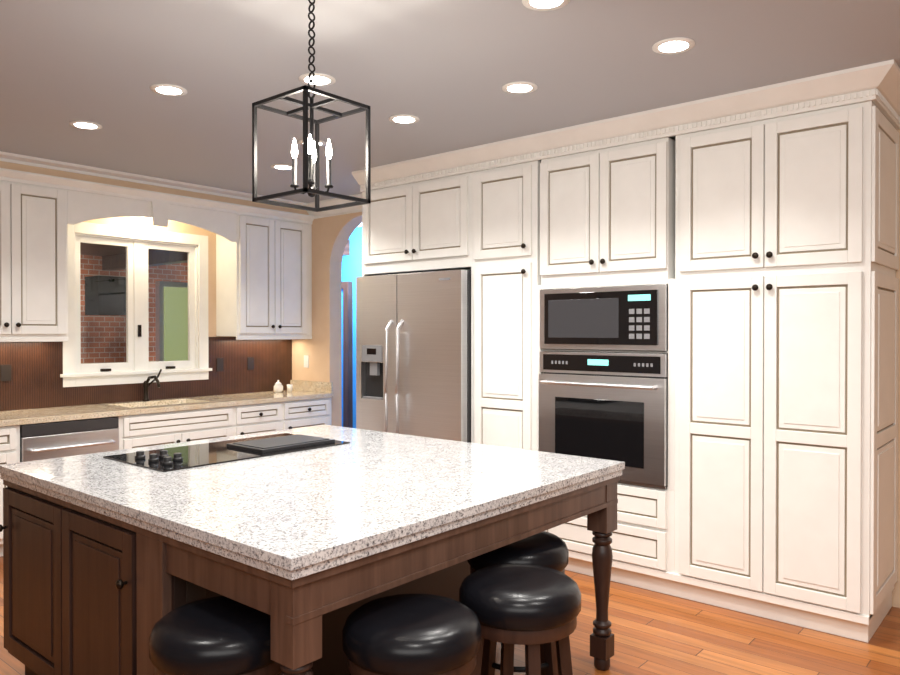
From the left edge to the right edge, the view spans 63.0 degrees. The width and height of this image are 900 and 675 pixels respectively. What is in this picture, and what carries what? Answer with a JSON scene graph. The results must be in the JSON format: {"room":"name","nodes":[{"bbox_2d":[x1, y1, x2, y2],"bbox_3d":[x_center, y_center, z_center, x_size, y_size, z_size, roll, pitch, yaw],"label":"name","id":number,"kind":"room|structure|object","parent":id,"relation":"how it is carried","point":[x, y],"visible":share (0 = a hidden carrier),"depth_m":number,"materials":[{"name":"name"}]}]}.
{"room":"kitchen","nodes":[
{"label":"kitchen","id":0,"kind":"room"},
{"bbox_2d":[0,217,291,410],"bbox_3d":[-4.110,0.096,4.534,0.170,2.740,7.920,0,1,40],"label":"wall","id":1,"kind":"structure","parent":0,"point":[30,373],"depth_m":6.33,"materials":[{"name":"brown wood"}]},
{"bbox_2d":[0,168,71,339],"bbox_3d":[-3.197,-0.583,5.237,0.348,1.168,0.780,0,1,40],"label":"upper cabinet","id":2,"kind":"object","parent":1,"relation":"attached to","point":[36,209],"depth_m":5.24,"materials":[{"name":"beige paint"}]},
{"bbox_2d":[60,222,211,386],"bbox_3d":[-2.633,-0.267,6.217,0.150,1.300,1.300,0,1,40],"label":"window","id":3,"kind":"structure","parent":1,"relation":"in","point":[137,366],"depth_m":6.20,"materials":[{"name":"beige paint"}]},
{"bbox_2d":[0,151,307,214],"bbox_3d":[-3.913,-1.205,4.359,0.385,0.144,7.620,0,1,40],"label":"crown molding","id":4,"kind":"structure","parent":1,"relation":"attached to","point":[19,162],"depth_m":5.78,"materials":[{"name":"white wood"}]},
{"bbox_2d":[212,204,313,339],"bbox_3d":[-1.742,-0.596,6.959,0.348,1.168,0.848,0,1,40],"label":"upper cabinet","id":5,"kind":"object","parent":1,"relation":"attached to","point":[263,273],"depth_m":6.73,"materials":[{"name":"beige paint"}]},
{"bbox_2d":[341,227,361,427],"bbox_3d":[-1.167,0.069,8.070,4.200,2.740,1.280,0,1,40],"label":"doorway","id":6,"kind":"structure","parent":0,"point":[351,270],"depth_m":8.75,"materials":[{"name":"blue"}]},
{"bbox_2d":[0,556,899,674],"bbox_3d":[-0.660,1.526,3.220,11.450,0.100,10.350,0,1,40],"label":"floor","id":7,"kind":"structure","parent":0,"point":[655,633],"depth_m":3.54,"materials":[{"name":"brown wood"}]},
{"bbox_2d":[0,424,23,556],"bbox_3d":[-3.337,1.024,4.857,0.637,0.880,0.700,0,1,40],"label":"base cabinet","id":8,"kind":"object","parent":7,"relation":"on","point":[9,433],"depth_m":4.86,"materials":[{"name":"beige paint"}]},
{"bbox_2d":[20,417,118,461],"bbox_3d":[-2.857,1.024,5.345,0.646,0.872,0.653,0,1,40],"label":"dishwasher","id":9,"kind":"object","parent":7,"relation":"on","point":[42,441],"visible":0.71,"depth_m":5.14,"materials":[{"name":"grey metal"}]},
{"bbox_2d":[104,400,235,449],"bbox_3d":[-2.366,1.015,6.007,0.637,0.880,0.980,0,1,40],"label":"base cabinet","id":10,"kind":"object","parent":7,"relation":"on","point":[187,419],"depth_m":5.77,"materials":[{"name":"beige paint"}]},
{"bbox_2d":[0,388,333,423],"bbox_3d":[-2.462,0.556,5.881,0.648,0.040,3.438,0,1,40],"label":"countertop","id":11,"kind":"structure","parent":10,"relation":"on","point":[78,412],"depth_m":5.72,"materials":[{"name":"beige stone"}]},
{"bbox_2d":[142,369,161,400],"bbox_3d":[-2.439,0.401,6.142,0.256,0.265,0.166,0,1,40],"label":"faucet","id":12,"kind":"object","parent":11,"relation":"on","point":[146,384],"visible":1,"depth_m":6.15,"materials":[{"name":"black metal"}]},
{"bbox_2d":[274,380,282,392],"bbox_3d":[-1.650,0.466,7.068,0.088,0.120,0.088,0,0,28],"label":"jar","id":13,"kind":"object","parent":11,"relation":"on","point":[278,386],"depth_m":7.04,"materials":[{"name":"white ceramic"}]},
{"bbox_2d":[287,384,292,391],"bbox_3d":[-1.558,0.491,7.146,0.058,0.070,0.058,0,0,25],"label":"jar","id":14,"kind":"object","parent":11,"relation":"on","point":[289,386],"depth_m":7.12,"materials":[{"name":"white ceramic"}]},
{"bbox_2d":[149,596,281,674],"bbox_3d":[-0.673,1.152,2.188,0.414,0.664,0.414,0,1,40],"label":"stool","id":15,"kind":"object","parent":7,"relation":"on","point":[221,635],"visible":0.96,"depth_m":2.05,"materials":[{"name":"black leather"}]},
{"bbox_2d":[236,400,283,435],"bbox_3d":[-1.890,1.011,6.570,0.637,0.880,0.495,0,1,40],"label":"base cabinet","id":16,"kind":"object","parent":7,"relation":"on","point":[266,416],"depth_m":6.37,"materials":[{"name":"beige paint"}]},
{"bbox_2d":[284,396,333,429],"bbox_3d":[-1.543,1.008,6.980,0.637,0.880,0.578,0,1,40],"label":"base cabinet","id":17,"kind":"object","parent":7,"relation":"on","point":[314,411],"depth_m":6.77,"materials":[{"name":"beige paint"}]},
{"bbox_2d":[0,473,621,674],"bbox_3d":[-0.608,1.046,3.231,2.018,0.860,1.851,0,1,40],"label":"kitchen island","id":18,"kind":"object","parent":7,"relation":"on","point":[108,564],"depth_m":2.60,"materials":[{"name":"wood"}]},
{"bbox_2d":[0,429,622,572],"bbox_3d":[-0.595,0.602,3.244,2.034,0.028,1.824,0,1,40],"label":"island countertop","id":19,"kind":"structure","parent":18,"relation":"on","point":[300,511],"depth_m":2.68,"materials":[{"name":"white stone"}]},
{"bbox_2d":[103,433,349,471],"bbox_3d":[-1.058,0.531,3.602,0.540,0.043,1.030,0,1,40],"label":"cooktop","id":20,"kind":"object","parent":19,"relation":"in","point":[182,457],"visible":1,"depth_m":3.50,"materials":[{"name":"black glass"}]},
{"bbox_2d":[342,594,480,674],"bbox_3d":[-0.113,1.151,2.199,0.422,0.664,0.422,0,1,40],"label":"stool","id":21,"kind":"object","parent":7,"relation":"on","point":[414,634],"visible":1,"depth_m":2.07,"materials":[{"name":"black leather"}]},
{"bbox_2d":[356,270,470,442],"bbox_3d":[-0.115,0.493,5.600,1.056,1.930,0.800,0,1,40],"label":"fridge","id":22,"kind":"object","parent":7,"relation":"on","point":[413,354],"visible":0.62,"depth_m":5.28,"materials":[{"name":"grey metal"}]},
{"bbox_2d":[467,531,568,674],"bbox_3d":[0.274,1.145,2.998,0.431,0.664,0.431,0,1,40],"label":"stool","id":23,"kind":"object","parent":7,"relation":"on","point":[547,549],"visible":0.42,"depth_m":2.86,"materials":[{"name":"black leather"}]},
{"bbox_2d":[459,564,580,674],"bbox_3d":[0.237,1.149,2.505,0.414,0.664,0.414,0,1,40],"label":"stool","id":24,"kind":"object","parent":7,"relation":"on","point":[531,608],"visible":0.96,"depth_m":2.37,"materials":[{"name":"black leather"}]},
{"bbox_2d":[466,161,589,450],"bbox_3d":[0.555,0.161,5.140,0.545,2.600,0.668,0,1,40],"label":"tall cabinet","id":25,"kind":"object","parent":7,"relation":"on","point":[502,202],"depth_m":4.87,"materials":[{"name":"beige paint"}]},
{"bbox_2d":[546,465,669,594],"bbox_3d":[1.115,1.162,4.675,0.920,0.605,0.668,0,1,40],"label":"base cabinet","id":26,"kind":"object","parent":7,"relation":"on","point":[640,545],"depth_m":4.28,"materials":[{"name":"beige paint"}]},
{"bbox_2d":[539,351,667,488],"bbox_3d":[1.053,0.471,4.608,0.843,0.764,0.646,0,1,40],"label":"wall oven","id":27,"kind":"object","parent":26,"relation":"in","point":[608,405],"visible":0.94,"depth_m":4.36,"materials":[{"name":"grey metal"}]},
{"bbox_2d":[670,101,898,642],"bbox_3d":[1.843,0.170,4.052,0.986,2.600,0.668,0,1,40],"label":"tall cabinet","id":28,"kind":"object","parent":7,"relation":"on","point":[766,251],"depth_m":3.76,"materials":[{"name":"beige paint"}]},
{"bbox_2d":[0,0,899,202],"bbox_3d":[-0.623,-1.302,1.577,9.300,0.100,7.920,0,1,40],"label":"ceiling","id":29,"kind":"structure","parent":0,"point":[444,71],"depth_m":3.45,"materials":[{"name":"grey paint"}]},
{"bbox_2d":[69,121,101,129],"bbox_3d":[-2.178,-1.269,4.399,0.177,0.006,0.174,0,0,10],"label":"recessed light","id":30,"kind":"object","parent":29,"relation":"in","point":[88,125],"depth_m":4.39,"materials":[{"name":"white"}]},
{"bbox_2d":[150,84,187,95],"bbox_3d":[-1.436,-1.264,3.759,0.177,0.006,0.180,0,0,10],"label":"recessed light","id":31,"kind":"object","parent":29,"relation":"in","point":[164,89],"depth_m":3.75,"materials":[{"name":"white"}]},
{"bbox_2d":[271,164,291,169],"bbox_3d":[-1.251,-1.277,5.513,0.180,0.006,0.174,0,0,10],"label":"recessed light","id":32,"kind":"object","parent":29,"relation":"in","point":[276,166],"depth_m":5.49,"materials":[{"name":"white"}]},
{"bbox_2d":[252,0,370,211],"bbox_3d":[-0.488,-0.867,2.592,0.292,0.781,0.292,0,1,40],"label":"pendant lantern","id":33,"kind":"object","parent":29,"relation":"hanging from","point":[311,168],"visible":1,"depth_m":2.58,"materials":[{"name":"black metal"}]},
{"bbox_2d":[298,139,325,146],"bbox_3d":[-0.902,-1.272,4.811,0.179,0.006,0.179,0,0,1],"label":"recessed light","id":34,"kind":"object","parent":29,"relation":"in","point":[321,143],"depth_m":4.79,"materials":[{"name":"white"}]},
{"bbox_2d":[299,73,335,85],"bbox_3d":[-0.651,-1.263,3.605,0.179,0.006,0.179,0,1,34],"label":"recessed light","id":35,"kind":"object","parent":29,"relation":"in","point":[320,79],"depth_m":3.60,"materials":[{"name":"white"}]},
{"bbox_2d":[389,114,418,123],"bbox_3d":[-0.268,-1.268,4.275,0.179,0.006,0.179,0,1,31],"label":"recessed light","id":36,"kind":"object","parent":29,"relation":"in","point":[402,118],"depth_m":4.27,"materials":[{"name":"white"}]},
{"bbox_2d":[502,81,537,93],"bbox_3d":[0.353,-1.264,3.724,0.179,0.006,0.179,0,1,34],"label":"recessed light","id":37,"kind":"object","parent":29,"relation":"in","point":[521,87],"depth_m":3.72,"materials":[{"name":"white"}]},
{"bbox_2d":[522,0,569,10],"bbox_3d":[0.358,-1.257,2.739,0.180,0.006,0.174,0,0,10],"label":"recessed light","id":38,"kind":"object","parent":29,"relation":"in","point":[538,5],"depth_m":2.77,"materials":[{"name":"white"}]},
{"bbox_2d":[652,37,694,53],"bbox_3d":[0.967,-1.260,3.180,0.180,0.006,0.174,0,0,10],"label":"recessed light","id":39,"kind":"object","parent":29,"relation":"in","point":[675,45],"depth_m":3.17,"materials":[{"name":"white"}]},
{"bbox_2d":[292,107,899,607],"bbox_3d":[1.940,0.096,4.504,9.150,2.740,0.156,0,1,40],"label":"wall","id":40,"kind":"structure","parent":0,"point":[316,357],"depth_m":7.08,"materials":[{"name":"white paint"}]},
{"bbox_2d":[290,380,331,391],"bbox_3d":[-1.359,0.476,7.184,0.623,0.100,0.022,0,1,40],"label":"backsplash","id":41,"kind":"structure","parent":40,"relation":"attached to","point":[300,385],"depth_m":7.16,"materials":[{"name":"beige stone"}]},
{"bbox_2d":[308,193,361,218],"bbox_3d":[-0.821,-1.222,6.668,1.350,0.144,0.100,0,1,40],"label":"crown molding","id":42,"kind":"structure","parent":40,"relation":"attached to","point":[335,201],"depth_m":6.88,"materials":[{"name":"white"}]},
{"bbox_2d":[362,174,465,276],"bbox_3d":[-0.062,-0.817,5.654,1.070,0.650,0.668,0,1,40],"label":"upper cabinet","id":43,"kind":"object","parent":40,"relation":"attached to","point":[417,227],"depth_m":5.38,"materials":[{"name":"beige paint"}]},
{"bbox_2d":[538,137,669,292],"bbox_3d":[1.109,-0.721,4.666,0.851,0.829,0.668,0,1,40],"label":"upper cabinet","id":44,"kind":"object","parent":40,"relation":"attached to","point":[604,214],"depth_m":4.38,"materials":[{"name":"beige paint"}]},
{"bbox_2d":[540,284,667,350],"bbox_3d":[1.041,-0.115,4.589,0.843,0.374,0.486,0,1,40],"label":"microwave","id":45,"kind":"object","parent":44,"relation":"in","point":[620,318],"visible":0.98,"depth_m":4.37,"materials":[{"name":"grey metal"}]},
{"bbox_2d":[352,59,899,191],"bbox_3d":[0.872,-1.208,4.805,3.638,0.143,0.756,0,1,40],"label":"crown molding","id":46,"kind":"structure","parent":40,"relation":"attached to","point":[877,84],"depth_m":4.07,"materials":[{"name":"beige paint"}]},
{"label":"outside","id":47,"kind":"structure","parent":0,"visible":0},
{"bbox_2d":[80,240,349,363],"bbox_3d":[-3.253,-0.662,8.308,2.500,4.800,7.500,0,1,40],"label":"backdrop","id":48,"kind":"structure","parent":47,"point":[101,345],"depth_m":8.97,"materials":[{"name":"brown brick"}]}
]}

